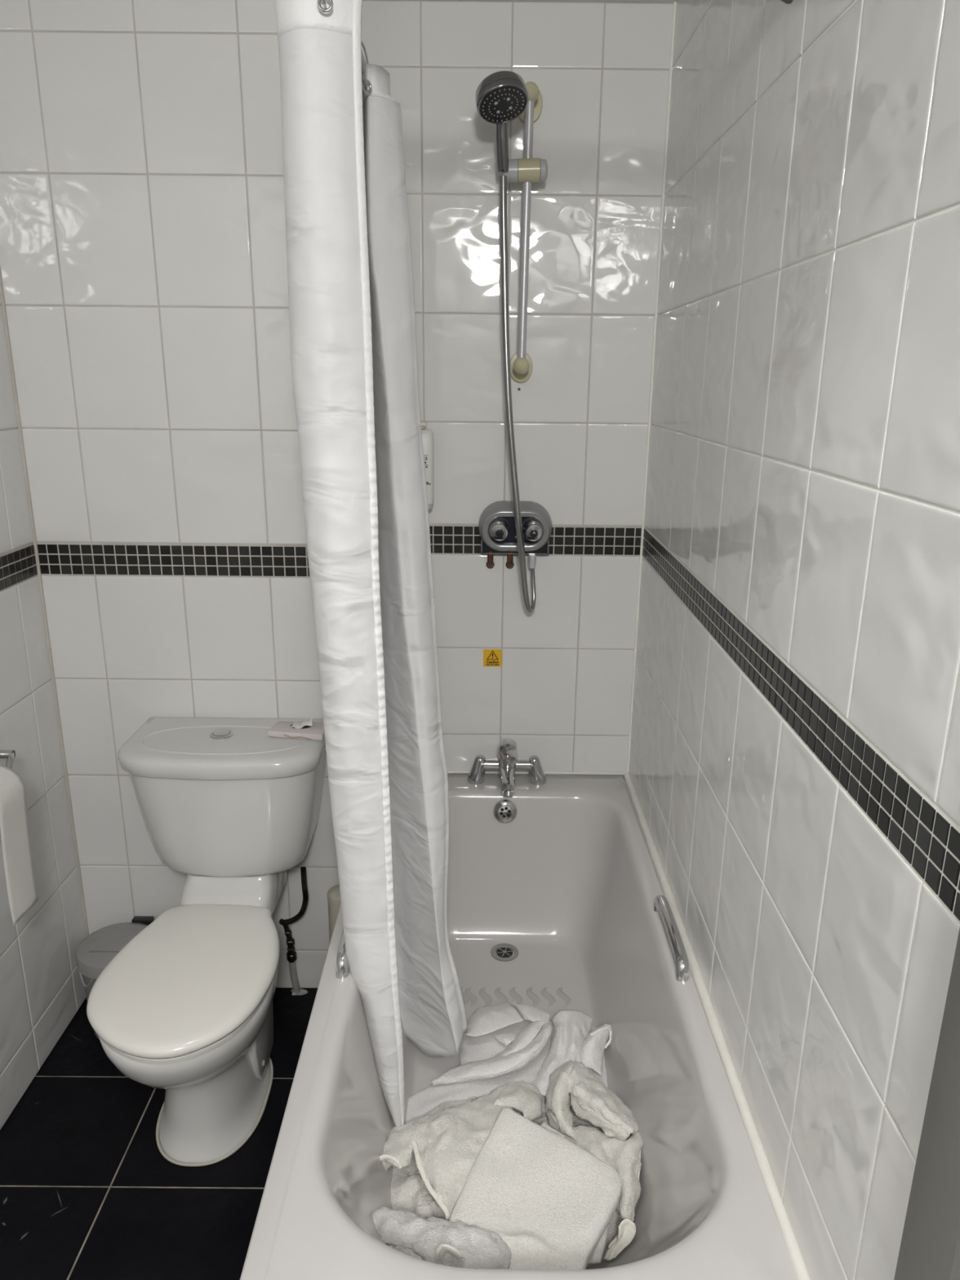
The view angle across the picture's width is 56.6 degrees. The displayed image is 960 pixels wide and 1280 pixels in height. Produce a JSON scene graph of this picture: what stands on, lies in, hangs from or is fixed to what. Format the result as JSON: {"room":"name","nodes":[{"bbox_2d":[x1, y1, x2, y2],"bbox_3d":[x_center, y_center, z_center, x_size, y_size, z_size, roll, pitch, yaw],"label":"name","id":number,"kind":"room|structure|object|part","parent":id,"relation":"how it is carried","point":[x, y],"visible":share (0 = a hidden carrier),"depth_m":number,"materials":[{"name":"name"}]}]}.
{"room":"bathroom","nodes":[
{"label":"bathroom","id":0,"kind":"room"},
{"bbox_2d":[0,296,86,1129],"bbox_3d":[-1.053,0.270,0.416,0.061,2.334,3.350,1,16,0],"label":"wall","id":1,"kind":"structure","parent":0,"point":[42,987],"depth_m":2.00,"materials":[{"name":"white tile"}]},
{"bbox_2d":[0,750,15,768],"bbox_3d":[-0.979,0.265,1.749,0.066,0.076,0.205,1,16,0],"label":"toilet roll holder","id":2,"kind":"object","parent":1,"relation":"attached to","point":[10,755],"visible":0.61,"depth_m":1.81,"materials":[{"name":"silver metal"}]},
{"bbox_3d":[-0.955,0.279,1.741,0.017,0.055,0.181,1,16,0],"label":"arm","id":3,"kind":"part","parent":2,"relation":"part of","materials":[{"name":"silver metal"}]},
{"bbox_2d":[0,764,38,925],"bbox_3d":[-0.953,0.405,1.749,0.102,0.305,0.106,1,16,0],"label":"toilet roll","id":4,"kind":"object","parent":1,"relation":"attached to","point":[22,891],"visible":1,"depth_m":1.75,"materials":[{"name":"white paper"}]},
{"bbox_2d":[0,987,317,1279],"bbox_3d":[-0.320,1.376,0.921,1.600,0.062,3.700,1,16,0],"label":"floor","id":5,"kind":"structure","parent":0,"point":[88,1191],"depth_m":1.79,"materials":[{"name":"black tile"}]},
{"bbox_2d":[75,915,154,1039],"bbox_3d":[-0.879,0.839,2.193,0.185,0.236,0.198,1,16,0],"label":"pedal bin","id":6,"kind":"object","parent":5,"relation":"on","point":[98,948],"visible":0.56,"depth_m":2.14,"materials":[{"name":"brushed stainless steel"},{"name":"black plastic"}]},
{"bbox_3d":[-0.878,0.748,2.160,0.185,0.040,0.185,1,16,0],"label":"lid","id":7,"kind":"part","parent":6,"relation":"part of","materials":[{"name":"grey plastic"}]},
{"bbox_2d":[86,716,326,1166],"bbox_3d":[-0.579,0.649,1.900,0.444,0.777,0.703,1,16,0],"label":"toilet","id":8,"kind":"object","parent":5,"relation":"on","point":[184,1008],"visible":0.98,"depth_m":1.90,"materials":[{"name":"white ceramic"}]},
{"bbox_3d":[-0.581,0.658,1.776,0.344,0.028,0.459,1,16,0],"label":"lid","id":9,"kind":"part","parent":8,"relation":"part of","materials":[{"name":"white plastic"}]},
{"bbox_3d":[-0.581,0.681,1.783,0.331,0.014,0.446,1,16,0],"label":"seat","id":10,"kind":"part","parent":8,"relation":"part of","materials":[{"name":"white plastic"}]},
{"bbox_3d":[-0.576,0.243,2.013,0.444,0.046,0.258,1,16,0],"label":"cistern lid","id":11,"kind":"part","parent":8,"relation":"part of","materials":[{"name":"white ceramic"}]},
{"bbox_2d":[267,717,324,740],"bbox_3d":[-0.410,0.196,2.034,0.128,0.032,0.075,3,17,8],"label":"tissue box","id":12,"kind":"object","parent":8,"relation":"on","point":[307,730],"visible":1,"depth_m":2.02,"materials":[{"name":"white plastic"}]},
{"bbox_2d":[279,866,308,995],"bbox_3d":[-0.467,0.744,2.265,0.078,0.391,0.050,1,16,0],"label":"supply pipe","id":13,"kind":"object","parent":5,"relation":"on","point":[291,957],"visible":1,"depth_m":2.26,"materials":[{"name":"black rubber"}]},
{"bbox_2d":[327,884,341,942],"bbox_3d":[-0.348,0.776,2.256,0.066,0.332,0.066,1,16,0],"label":"toilet brush holder","id":14,"kind":"object","parent":5,"relation":"on","point":[334,893],"visible":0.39,"depth_m":2.20,"materials":[{"name":"beige plastic"}]},
{"bbox_2d":[328,902,339,942],"bbox_3d":[-0.348,0.791,2.260,0.066,0.301,0.066,1,16,0],"label":"pot","id":15,"kind":"object","parent":14,"relation":"on","point":[333,907],"depth_m":2.20,"materials":[{"name":"beige plastic"}]},
{"bbox_2d":[240,773,797,1279],"bbox_3d":[0.050,0.814,1.743,0.685,0.558,1.596,1,16,0],"label":"bathtub","id":16,"kind":"object","parent":5,"relation":"on","point":[557,901],"visible":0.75,"depth_m":1.57,"materials":[{"name":"white ceramic"}]},
{"bbox_3d":[-0.248,0.557,1.708,0.023,0.051,0.241,1,16,0],"label":"grip handle","id":17,"kind":"part","parent":16,"relation":"part of","materials":[{"name":"silver metal"}]},
{"bbox_2d":[372,1206,511,1269],"bbox_3d":[-0.069,0.908,1.351,0.251,0.100,0.102,5,17,14],"label":"bath towel","id":18,"kind":"object","parent":16,"relation":"in","point":[433,1239],"visible":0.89,"depth_m":1.34,"materials":[{"name":"white fabric"}]},
{"bbox_2d":[466,738,546,796],"bbox_3d":[0.072,0.331,2.326,0.213,0.128,0.136,1,16,0],"label":"tap","id":19,"kind":"object","parent":16,"relation":"on","point":[508,761],"visible":1,"depth_m":2.36,"materials":[{"name":"silver metal"}]},
{"bbox_3d":[0.072,0.366,2.322,0.045,0.059,0.109,1,16,0],"label":"spout","id":20,"kind":"part","parent":19,"relation":"part of","materials":[{"name":"silver metal"}]},
{"bbox_3d":[0.081,0.293,2.309,0.034,0.029,0.077,-2,17,-10],"label":"lever","id":21,"kind":"part","parent":19,"relation":"part of","materials":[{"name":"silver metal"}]},
{"bbox_2d":[405,1002,612,1123],"bbox_3d":[0.067,0.867,1.874,0.440,0.081,0.354,1,16,0],"label":"bath towel","id":22,"kind":"object","parent":16,"relation":"in","point":[503,1044],"visible":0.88,"depth_m":1.86,"materials":[{"name":"white fabric"}]},
{"bbox_2d":[379,1060,643,1266],"bbox_3d":[0.051,0.909,1.616,0.486,0.141,0.416,3,17,9],"label":"bath towel","id":23,"kind":"object","parent":16,"relation":"in","point":[433,1156],"visible":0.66,"depth_m":1.59,"materials":[{"name":"white fabric"}]},
{"bbox_2d":[448,1107,621,1269],"bbox_3d":[0.093,0.910,1.448,0.240,0.057,0.289,8,18,23],"label":"folded towel","id":24,"kind":"object","parent":23,"relation":"on","point":[553,1202],"visible":0.97,"depth_m":1.44,"materials":[{"name":"white fabric"}]},
{"bbox_3d":[0.366,0.562,1.709,0.023,0.051,0.241,1,16,0],"label":"grip handle","id":25,"kind":"part","parent":16,"relation":"part of","materials":[{"name":"silver metal"}]},
{"bbox_2d":[0,0,339,987],"bbox_3d":[-0.648,-0.209,2.051,0.722,2.334,0.061,1,16,0],"label":"wall","id":26,"kind":"structure","parent":0,"point":[144,262],"depth_m":1.92,"materials":[{"name":"white tile"}]},
{"bbox_2d":[0,266,88,936],"bbox_3d":[-1.007,-0.204,2.020,0.008,2.334,0.008,1,16,0],"label":"trim","id":27,"kind":"structure","parent":26,"relation":"attached to","point":[2,292],"depth_m":2.04,"materials":[{"name":"beige tile"}]},
{"bbox_2d":[361,0,673,780],"bbox_3d":[0.064,-0.273,2.289,0.700,2.334,0.062,1,16,0],"label":"wall","id":28,"kind":"structure","parent":0,"point":[562,689],"depth_m":2.13,"materials":[{"name":"white tile"}]},
{"bbox_2d":[420,421,434,510],"bbox_3d":[-0.149,-0.425,2.183,0.072,0.212,0.058,1,16,0],"label":"soap dispenser","id":29,"kind":"object","parent":28,"relation":"attached to","point":[428,442],"visible":0.17,"depth_m":2.16,"materials":[{"name":"white plastic"}]},
{"bbox_2d":[483,648,502,666],"bbox_3d":[0.033,0.048,2.352,0.049,0.048,0.001,1,16,0],"label":"warning sticker","id":30,"kind":"object","parent":28,"relation":"attached to","point":[491,657],"visible":1,"depth_m":2.35,"materials":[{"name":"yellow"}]},
{"bbox_2d":[485,650,498,666],"bbox_3d":[0.033,0.048,2.352,0.036,0.043,0.001,1,16,0],"label":"print","id":31,"kind":"object","parent":30,"relation":"attached to","point":[491,656],"depth_m":2.35,"materials":[{"name":"yellow"}]},
{"bbox_2d":[478,500,552,568],"bbox_3d":[0.088,-0.255,2.220,0.186,0.174,0.104,1,16,0],"label":"shower valve","id":32,"kind":"object","parent":28,"relation":"attached to","point":[496,522],"visible":0.98,"depth_m":2.21,"materials":[{"name":"grey plastic"}]},
{"bbox_3d":[0.048,-0.269,2.195,0.057,0.057,0.058,1,16,0],"label":"knob","id":33,"kind":"part","parent":32,"relation":"part of","materials":[{"name":"silver metal"}]},
{"bbox_3d":[0.089,-0.278,2.234,0.134,0.066,0.024,1,16,0],"label":"plate","id":34,"kind":"part","parent":32,"relation":"part of","materials":[{"name":"grey"}]},
{"bbox_2d":[499,175,536,613],"bbox_3d":[0.102,-0.542,2.097,0.117,0.992,0.068,-8,19,-27],"label":"shower hose","id":35,"kind":"object","parent":32,"relation":"attached to","point":[530,608],"visible":1,"depth_m":2.07,"materials":[{"name":"silver metal"}]},
{"bbox_3d":[0.131,-0.268,2.195,0.057,0.057,0.058,1,16,0],"label":"knob","id":36,"kind":"part","parent":32,"relation":"part of","materials":[{"name":"silver metal"}]},
{"bbox_2d":[502,81,547,382],"bbox_3d":[0.097,-0.915,2.023,0.101,0.636,0.087,1,16,0],"label":"shower rail","id":37,"kind":"object","parent":28,"relation":"attached to","point":[527,170],"visible":0.87,"depth_m":1.98,"materials":[{"name":"grey metal"}]},
{"bbox_2d":[475,70,528,172],"bbox_3d":[0.038,-1.082,1.861,0.110,0.165,0.135,-8,18,-26],"label":"shower head","id":38,"kind":"object","parent":37,"relation":"attached to","point":[501,97],"visible":1,"depth_m":1.83,"materials":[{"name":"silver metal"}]},
{"bbox_3d":[0.047,-1.083,1.909,0.027,0.139,0.068,4,17,10],"label":"handle","id":39,"kind":"part","parent":38,"relation":"part of","materials":[{"name":"silver metal"}]},
{"bbox_3d":[0.103,-0.914,2.009,0.026,0.565,0.020,1,16,0],"label":"rod","id":40,"kind":"part","parent":37,"relation":"part of","materials":[{"name":"grey metal"}]},
{"bbox_3d":[0.140,-1.037,1.966,0.017,0.044,0.044,1,16,0],"label":"lock knob","id":41,"kind":"part","parent":37,"relation":"part of","materials":[{"name":"grey plastic"}]},
{"bbox_2d":[447,770,625,775],"bbox_3d":[0.059,0.363,2.443,0.682,0.010,0.010,1,16,0],"label":"trim","id":42,"kind":"structure","parent":28,"relation":"attached to","point":[517,772],"depth_m":2.44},
{"bbox_2d":[401,0,677,3],"bbox_3d":[-0.298,-0.920,0.243,1.600,0.060,3.700,1,16,0],"label":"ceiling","id":43,"kind":"structure","parent":0,"point":[562,1],"depth_m":1.93,"materials":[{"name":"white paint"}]},
{"bbox_2d":[628,0,959,1279],"bbox_3d":[0.437,-0.032,1.486,0.061,2.334,1.617,1,16,0],"label":"wall","id":44,"kind":"structure","parent":0,"point":[794,768],"depth_m":1.08,"materials":[{"name":"white tile"}]},
{"bbox_2d":[361,0,793,77],"bbox_3d":[0.088,-0.997,1.575,0.656,0.068,0.899,1,16,0],"label":"rail","id":45,"kind":"object","parent":44,"relation":"attached to","point":[787,2],"visible":0.06,"depth_m":1.54,"materials":[{"name":"silver metal"}]},
{"bbox_2d":[274,0,466,1127],"bbox_3d":[-0.157,-0.071,1.683,0.277,1.912,0.618,1,16,0],"label":"shower curtain","id":46,"kind":"object","parent":45,"relation":"hanging from","point":[353,335],"visible":1,"depth_m":1.52,"materials":[{"name":"white fabric"}]},
{"bbox_2d":[626,1,676,772],"bbox_3d":[0.412,-0.261,2.260,0.008,2.334,0.008,1,16,0],"label":"trim","id":47,"kind":"structure","parent":44,"relation":"attached to","point":[675,2],"depth_m":2.14,"materials":[{"name":"white tile"}]},
{"bbox_2d":[623,772,809,1279],"bbox_3d":[0.396,0.593,1.680,0.022,0.021,1.580,1,16,0],"label":"trim","id":48,"kind":"structure","parent":44,"relation":"attached to","point":[797,1262],"depth_m":1.40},
{"bbox_2d":[893,928,959,1279],"bbox_3d":[0.431,0.208,0.674,0.090,2.334,0.075,1,16,0],"label":"trim","id":49,"kind":"structure","parent":44,"relation":"attached to","point":[930,1247],"depth_m":0.74,"materials":[{"name":"grey paint"}]}
]}

